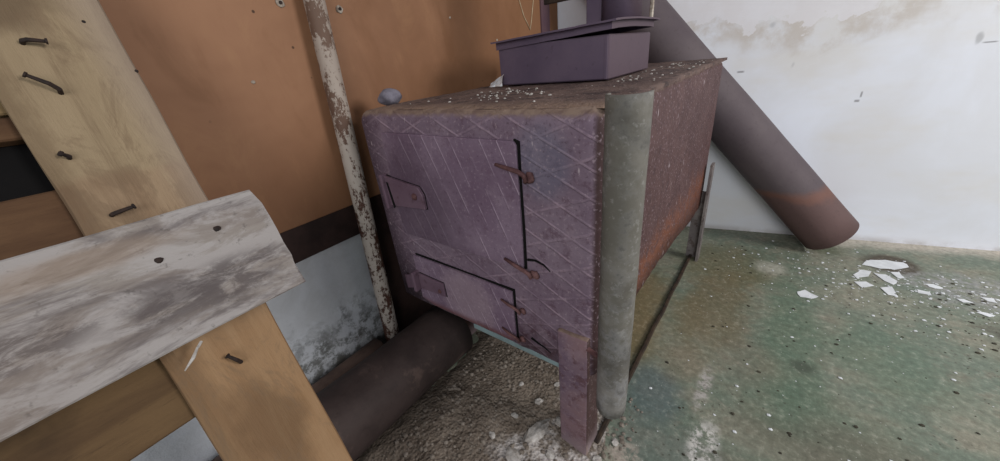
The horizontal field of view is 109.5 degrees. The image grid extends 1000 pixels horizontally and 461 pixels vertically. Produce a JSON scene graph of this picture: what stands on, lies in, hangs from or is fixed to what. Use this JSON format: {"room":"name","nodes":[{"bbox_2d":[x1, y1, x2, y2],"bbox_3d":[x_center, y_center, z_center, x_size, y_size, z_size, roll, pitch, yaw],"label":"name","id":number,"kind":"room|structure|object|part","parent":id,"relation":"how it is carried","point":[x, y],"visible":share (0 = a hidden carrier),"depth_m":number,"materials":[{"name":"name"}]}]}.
{"room":"abandoned boiler room","nodes":[
{"label":"abandoned boiler room","id":0,"kind":"room"},
{"bbox_2d":[131,234,385,460],"bbox_3d":[-0.815,-0.484,0.396,0.100,2.400,3.380,14,32,35],"label":"wall","id":1,"kind":"structure","parent":0,"point":[325,319],"depth_m":0.99,"materials":[{"name":"white paint"}]},
{"bbox_2d":[99,0,557,233],"bbox_3d":[-0.253,-1.027,0.883,0.020,1.764,1.565,14,32,35],"label":"sheet","id":2,"kind":"object","parent":1,"relation":"attached to","point":[238,86],"visible":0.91,"depth_m":0.81,"materials":[{"name":"orange wood"}]},
{"bbox_2d":[519,0,533,29],"bbox_3d":[0.095,-0.907,1.389,0.003,0.209,0.188,14,32,35],"label":"string","id":3,"kind":"object","parent":2,"relation":"hanging from","point":[519,0],"visible":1,"depth_m":1.44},
{"bbox_2d":[280,194,386,263],"bbox_3d":[-0.645,0.120,0.735,0.011,0.099,3.165,14,32,35],"label":"trim","id":4,"kind":"structure","parent":1,"relation":"attached to","point":[304,241],"depth_m":0.94,"materials":[{"name":"brown paint"}]},
{"bbox_2d":[376,221,434,331],"bbox_3d":[-0.318,0.162,1.199,0.012,0.446,0.175,14,32,35],"label":"trim","id":5,"kind":"structure","parent":1,"relation":"attached to","point":[408,308],"depth_m":1.17,"materials":[{"name":"paint"}]},
{"bbox_2d":[539,0,549,32],"bbox_3d":[0.151,-1.297,1.335,0.009,1.755,0.068,14,32,35],"label":"trim","id":6,"kind":"structure","parent":1,"relation":"attached to","point":[544,9],"depth_m":1.51,"materials":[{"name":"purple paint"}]},
{"bbox_2d":[433,226,999,460],"bbox_3d":[1.100,0.816,0.158,3.715,0.100,4.300,14,32,35],"label":"floor","id":7,"kind":"structure","parent":0,"point":[883,409],"depth_m":1.02,"materials":[{"name":"green concrete"}]},
{"bbox_2d":[303,0,398,341],"bbox_3d":[-0.394,-0.318,0.856,0.045,1.623,0.149,7,29,25],"label":"pole","id":8,"kind":"object","parent":7,"relation":"on","point":[316,10],"visible":0.88,"depth_m":0.89,"materials":[{"name":"white paint"}]},
{"bbox_2d":[316,306,472,460],"bbox_3d":[-0.368,0.457,0.906,0.183,0.184,0.702,14,32,35],"label":"flue pipe","id":9,"kind":"object","parent":7,"relation":"on","point":[366,400],"visible":0.83,"depth_m":0.92,"materials":[{"name":"brown metal"}]},
{"bbox_2d":[355,331,629,460],"bbox_3d":[-0.164,0.524,0.897,0.742,0.042,1.141,14,32,35],"label":"rubble heap","id":10,"kind":"object","parent":7,"relation":"on","point":[406,424],"visible":0.31,"depth_m":0.93,"materials":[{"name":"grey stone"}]},
{"bbox_2d":[0,0,352,460],"bbox_3d":[-0.445,0.116,0.532,0.532,1.115,0.142,17,34,39],"label":"board","id":11,"kind":"object","parent":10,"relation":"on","point":[70,87],"visible":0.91,"depth_m":0.50,"materials":[{"name":"beige wood"}]},
{"bbox_2d":[0,103,8,117],"bbox_3d":[-0.757,-0.108,0.281,0.057,0.121,0.635,10,30,31],"label":"board","id":12,"kind":"object","parent":11,"relation":"attached to","point":[3,114],"visible":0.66,"depth_m":0.44,"materials":[{"name":"beige wood"}]},
{"bbox_2d":[0,117,25,146],"bbox_3d":[-0.729,-0.046,0.293,0.027,0.053,0.629,10,30,31],"label":"batten","id":13,"kind":"object","parent":11,"relation":"attached to","point":[9,134],"visible":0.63,"depth_m":0.44,"materials":[{"name":"brown wood"}]},
{"bbox_2d":[0,190,83,259],"bbox_3d":[-0.666,0.081,0.321,0.063,0.135,0.647,10,30,31],"label":"board","id":14,"kind":"object","parent":11,"relation":"attached to","point":[35,222],"visible":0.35,"depth_m":0.44,"materials":[{"name":"brown wood"}]},
{"bbox_2d":[0,144,54,201],"bbox_3d":[-0.720,0.008,0.313,0.079,0.175,0.633,10,30,31],"label":"board","id":15,"kind":"object","parent":14,"relation":"on","point":[21,175],"visible":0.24,"depth_m":0.45,"materials":[{"name":"black wood"}]},
{"bbox_2d":[0,358,194,460],"bbox_3d":[-0.578,0.274,0.358,0.080,0.174,0.644,10,30,31],"label":"board","id":16,"kind":"object","parent":11,"relation":"attached to","point":[121,420],"visible":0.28,"depth_m":0.45,"materials":[{"name":"brown wood"}]},
{"bbox_2d":[0,190,305,441],"bbox_3d":[-0.555,0.143,0.349,0.090,0.190,0.677,10,30,31],"label":"board","id":17,"kind":"object","parent":11,"relation":"attached to","point":[79,316],"visible":1,"depth_m":0.45,"materials":[{"name":"grey wood"}]},
{"bbox_2d":[184,341,202,370],"bbox_3d":[-0.412,0.169,0.476,0.006,0.022,0.034,0,26,12],"label":"splinter","id":18,"kind":"object","parent":17,"relation":"attached to","point":[193,357],"visible":1,"depth_m":0.47,"materials":[{"name":"white paint"}]},
{"bbox_2d":[211,338,383,460],"bbox_3d":[-0.526,0.482,0.928,0.084,0.095,0.524,14,32,35],"label":"pipe","id":19,"kind":"object","parent":10,"relation":"on","point":[373,345],"visible":0.22,"depth_m":1.01,"materials":[{"name":"metal"}]},
{"bbox_2d":[489,431,494,438],"bbox_3d":[-0.020,0.508,0.878,0.014,0.009,0.022,-18,28,-23],"label":"chunk","id":20,"kind":"object","parent":10,"relation":"on","point":[491,434],"visible":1,"depth_m":0.88,"materials":[{"name":"grey stone"}]},
{"bbox_2d":[506,446,520,460],"bbox_3d":[0.032,0.532,0.825,0.032,0.017,0.062,-15,27,-17],"label":"chunk","id":21,"kind":"object","parent":10,"relation":"on","point":[512,454],"visible":1,"depth_m":0.83,"materials":[{"name":"grey stone"}]},
{"bbox_2d":[511,412,517,417],"bbox_3d":[0.038,0.476,0.910,0.021,0.008,0.015,18,35,40],"label":"chunk","id":22,"kind":"object","parent":10,"relation":"on","point":[514,414],"visible":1,"depth_m":0.91,"materials":[{"name":"grey stone"}]},
{"bbox_2d":[521,418,549,442],"bbox_3d":[0.093,0.497,0.874,0.098,0.020,0.037,-23,30,-31],"label":"chunk","id":23,"kind":"object","parent":10,"relation":"on","point":[538,430],"visible":1,"depth_m":0.87,"materials":[{"name":"white stone"}]},
{"bbox_2d":[535,398,543,404],"bbox_3d":[0.103,0.455,0.943,0.021,0.010,0.019,15,33,37],"label":"chunk","id":24,"kind":"object","parent":10,"relation":"on","point":[538,401],"visible":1,"depth_m":0.94,"materials":[{"name":"white stone"}]},
{"bbox_2d":[545,450,554,460],"bbox_3d":[0.117,0.526,0.827,0.023,0.011,0.019,18,35,40],"label":"chunk","id":25,"kind":"object","parent":10,"relation":"on","point":[549,454],"visible":1,"depth_m":0.82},
{"bbox_2d":[555,416,560,426],"bbox_3d":[0.147,0.479,0.889,0.023,0.012,0.024,-20,29,-25],"label":"chunk","id":26,"kind":"object","parent":10,"relation":"on","point":[557,420],"visible":0.74,"depth_m":0.88,"materials":[{"name":"grey stone"}]},
{"bbox_2d":[382,341,642,460],"bbox_3d":[0.001,0.532,0.838,0.515,0.043,0.657,14,32,35],"label":"crumbs","id":27,"kind":"object","parent":7,"relation":"on","point":[599,448],"visible":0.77,"depth_m":0.92,"materials":[{"name":"stone"}]},
{"bbox_2d":[362,57,727,455],"bbox_3d":[0.260,-0.088,1.190,0.640,0.786,1.107,14,32,35],"label":"wood stove","id":28,"kind":"object","parent":7,"relation":"on","point":[493,210],"visible":0.79,"depth_m":0.74,"materials":[{"name":"metal"}]},
{"bbox_2d":[378,88,401,105],"bbox_3d":[-0.274,-0.333,0.881,0.061,0.041,0.055,14,32,35],"label":"lump","id":29,"kind":"object","parent":28,"relation":"on","point":[389,96],"visible":0.97,"depth_m":0.86,"materials":[{"name":"grey stone"}]},
{"bbox_3d":[-0.224,-0.086,0.836,0.130,0.076,0.008,14,32,35],"label":"latch plate","id":30,"kind":"part","parent":28,"relation":"part of","materials":[{"name":"metal"}]},
{"bbox_3d":[-0.178,0.144,0.931,0.095,0.048,0.006,14,32,35],"label":"latch plate","id":31,"kind":"part","parent":28,"relation":"part of","materials":[{"name":"metal"}]},
{"bbox_3d":[-0.109,-0.074,0.756,0.376,0.257,0.010,14,32,35],"label":"fire door","id":32,"kind":"part","parent":28,"relation":"part of","materials":[{"name":"metal"}]},
{"bbox_3d":[-0.093,0.160,0.879,0.320,0.148,0.010,14,32,35],"label":"ash door","id":33,"kind":"part","parent":28,"relation":"part of","materials":[{"name":"metal"}]},
{"bbox_3d":[-0.137,0.227,1.192,0.064,0.300,0.062,14,32,35],"label":"leg","id":34,"kind":"part","parent":28,"relation":"part of","materials":[{"name":"metal"}]},
{"bbox_2d":[490,74,503,86],"bbox_3d":[-0.011,-0.431,1.018,0.046,0.032,0.018,14,32,35],"label":"scrap","id":35,"kind":"object","parent":28,"relation":"on","point":[498,82],"visible":1,"depth_m":1.02,"materials":[{"name":"white paper"}]},
{"bbox_3d":[0.368,0.064,1.188,0.305,0.015,1.049,14,32,35],"label":"plate","id":36,"kind":"part","parent":28,"relation":"part of","materials":[{"name":"metal"}]},
{"bbox_3d":[0.240,-0.444,1.034,0.593,0.010,1.059,14,32,35],"label":"plate","id":37,"kind":"part","parent":28,"relation":"part of","materials":[{"name":"metal"}]},
{"bbox_2d":[410,60,705,103],"bbox_3d":[0.290,-0.384,0.889,0.980,0.005,0.327,-19,29,-24],"label":"crumbs","id":38,"kind":"object","parent":28,"relation":"on","point":[496,95],"visible":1,"depth_m":0.82,"materials":[{"name":"white stone"}]},
{"bbox_2d":[490,16,659,84],"bbox_3d":[0.218,-0.510,1.011,0.353,0.130,0.334,14,32,35],"label":"box","id":39,"kind":"object","parent":28,"relation":"on","point":[595,50],"visible":1,"depth_m":0.90,"materials":[{"name":"purple metal"}]},
{"bbox_2d":[544,0,601,23],"bbox_3d":[0.175,-0.831,0.864,0.168,0.583,0.025,14,32,35],"label":"iron bracket","id":40,"kind":"object","parent":39,"relation":"on","point":[594,7],"visible":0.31,"depth_m":0.94,"materials":[{"name":"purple metal"}]},
{"bbox_3d":[0.213,-0.558,0.987,0.353,0.021,0.334,14,32,35],"label":"lid","id":41,"kind":"part","parent":39,"relation":"part of","materials":[{"name":"grey metal"}]},
{"bbox_2d":[602,0,642,20],"bbox_3d":[0.275,-0.895,0.744,0.098,0.783,0.098,14,32,35],"label":"stub","id":42,"kind":"object","parent":39,"relation":"on","point":[611,9],"visible":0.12,"depth_m":0.87,"materials":[{"name":"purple metal"}]},
{"bbox_2d":[649,0,654,16],"bbox_3d":[0.390,-0.797,0.861,0.012,0.483,0.010,14,32,35],"label":"strip","id":43,"kind":"object","parent":39,"relation":"on","point":[651,12],"visible":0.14,"depth_m":0.95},
{"bbox_3d":[0.178,0.353,0.794,0.069,0.358,0.066,14,32,35],"label":"leg","id":44,"kind":"part","parent":28,"relation":"part of","materials":[{"name":"metal"}]},
{"bbox_2d":[586,90,653,418],"bbox_3d":[0.175,0.096,0.575,0.092,0.603,0.056,14,32,35],"label":"pipe","id":45,"kind":"object","parent":28,"relation":"attached to","point":[628,117],"visible":1,"depth_m":0.51,"materials":[{"name":"metal"}]},
{"bbox_3d":[0.812,-0.069,1.445,0.052,0.420,0.047,14,32,35],"label":"leg","id":46,"kind":"part","parent":28,"relation":"part of","materials":[{"name":"metal"}]},
{"bbox_2d":[592,455,601,460],"bbox_3d":[0.226,0.531,0.823,0.022,0.010,0.017,-5,26,2],"label":"chunk","id":47,"kind":"object","parent":7,"relation":"on","point":[595,457],"visible":1,"depth_m":0.82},
{"bbox_2d":[612,438,618,445],"bbox_3d":[0.278,0.511,0.853,0.017,0.009,0.020,2,27,16],"label":"chunk","id":48,"kind":"object","parent":7,"relation":"on","point":[615,442],"visible":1,"depth_m":0.85,"materials":[{"name":"grey stone"}]},
{"bbox_2d":[594,254,691,443],"bbox_3d":[0.532,0.311,1.198,0.014,0.012,1.003,14,32,35],"label":"bar","id":49,"kind":"object","parent":7,"relation":"on","point":[606,422],"visible":0.87,"depth_m":1.13,"materials":[{"name":"metal"}]},
{"bbox_2d":[618,0,858,249],"bbox_3d":[0.864,-0.531,1.435,1.148,1.243,0.195,6,28,24],"label":"flue pipe","id":50,"kind":"object","parent":7,"relation":"on","point":[741,131],"visible":0.72,"depth_m":1.37,"materials":[{"name":"metal"}]},
{"bbox_2d":[797,290,817,298],"bbox_3d":[1.085,0.228,1.252,0.053,0.002,0.048,-11,26,-9],"label":"flake","id":51,"kind":"object","parent":7,"relation":"on","point":[804,293],"visible":1,"depth_m":1.25,"materials":[{"name":"white paint"}]},
{"bbox_2d":[635,240,999,460],"bbox_3d":[1.208,0.405,0.862,1.498,0.005,1.546,14,32,35],"label":"crumbs","id":52,"kind":"object","parent":7,"relation":"on","point":[915,290],"visible":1,"depth_m":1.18,"materials":[{"name":"paint"}]},
{"bbox_2d":[853,270,870,277],"bbox_3d":[1.358,0.163,1.323,0.087,0.002,0.033,-17,28,-21],"label":"flake","id":53,"kind":"object","parent":7,"relation":"on","point":[862,273],"visible":1,"depth_m":1.32,"materials":[{"name":"white paint"}]},
{"bbox_2d":[854,281,873,287],"bbox_3d":[1.309,0.192,1.274,0.047,0.002,0.037,-8,26,-4],"label":"flake","id":54,"kind":"object","parent":7,"relation":"on","point":[864,283],"visible":1,"depth_m":1.27,"materials":[{"name":"white paint"}]},
{"bbox_2d":[862,260,908,269],"bbox_3d":[1.479,0.131,1.361,0.145,0.002,0.070,-1,26,11],"label":"flake","id":55,"kind":"object","parent":7,"relation":"on","point":[881,264],"visible":1,"depth_m":1.36,"materials":[{"name":"white paint"}]},
{"bbox_2d":[874,273,896,284],"bbox_3d":[1.409,0.174,1.288,0.039,0.002,0.076,-5,26,2],"label":"flake","id":56,"kind":"object","parent":7,"relation":"on","point":[890,280],"visible":1,"depth_m":1.28,"materials":[{"name":"white paint"}]},
{"bbox_2d":[880,287,896,295],"bbox_3d":[1.352,0.208,1.231,0.035,0.002,0.062,10,30,30],"label":"flake","id":57,"kind":"object","parent":7,"relation":"on","point":[889,290],"visible":1,"depth_m":1.23,"materials":[{"name":"white paint"}]},
{"bbox_2d":[891,272,904,277],"bbox_3d":[1.464,0.164,1.298,0.027,0.001,0.041,2,27,16],"label":"flake","id":58,"kind":"object","parent":7,"relation":"on","point":[897,274],"visible":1,"depth_m":1.30,"materials":[{"name":"white paint"}]},
{"bbox_2d":[917,289,931,295],"bbox_3d":[1.446,0.211,1.205,0.030,0.001,0.024,14,32,35],"label":"flake","id":59,"kind":"object","parent":7,"relation":"on","point":[919,291],"visible":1,"depth_m":1.20,"materials":[{"name":"white paint"}]},
{"bbox_2d":[926,284,942,288],"bbox_3d":[1.508,0.194,1.226,0.035,0.001,0.028,1,27,15],"label":"flake","id":60,"kind":"object","parent":7,"relation":"on","point":[929,285],"visible":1,"depth_m":1.23,"materials":[{"name":"white paint"}]},
{"bbox_2d":[958,299,972,302],"bbox_3d":[1.515,0.230,1.151,0.030,0.002,0.018,2,27,16],"label":"flake","id":61,"kind":"object","parent":7,"relation":"on","point":[961,300],"visible":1,"depth_m":1.15,"materials":[{"name":"white paint"}]},
{"bbox_2d":[976,312,994,316],"bbox_3d":[1.503,0.258,1.093,0.023,0.002,0.031,-16,27,-19],"label":"flake","id":62,"kind":"object","parent":7,"relation":"on","point":[982,313],"visible":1,"depth_m":1.09,"materials":[{"name":"white paint"}]},
{"bbox_2d":[980,297,996,302],"bbox_3d":[1.585,0.224,1.147,0.031,0.001,0.027,14,32,35],"label":"flake","id":63,"kind":"object","parent":7,"relation":"on","point":[986,299],"visible":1,"depth_m":1.15,"materials":[{"name":"white paint"}]},
{"bbox_2d":[557,0,999,250],"bbox_3d":[1.999,-0.998,0.810,3.819,2.400,0.100,6,28,24],"label":"wall","id":64,"kind":"structure","parent":0,"point":[894,105],"depth_m":1.35,"materials":[{"name":"white paint"}]}
]}

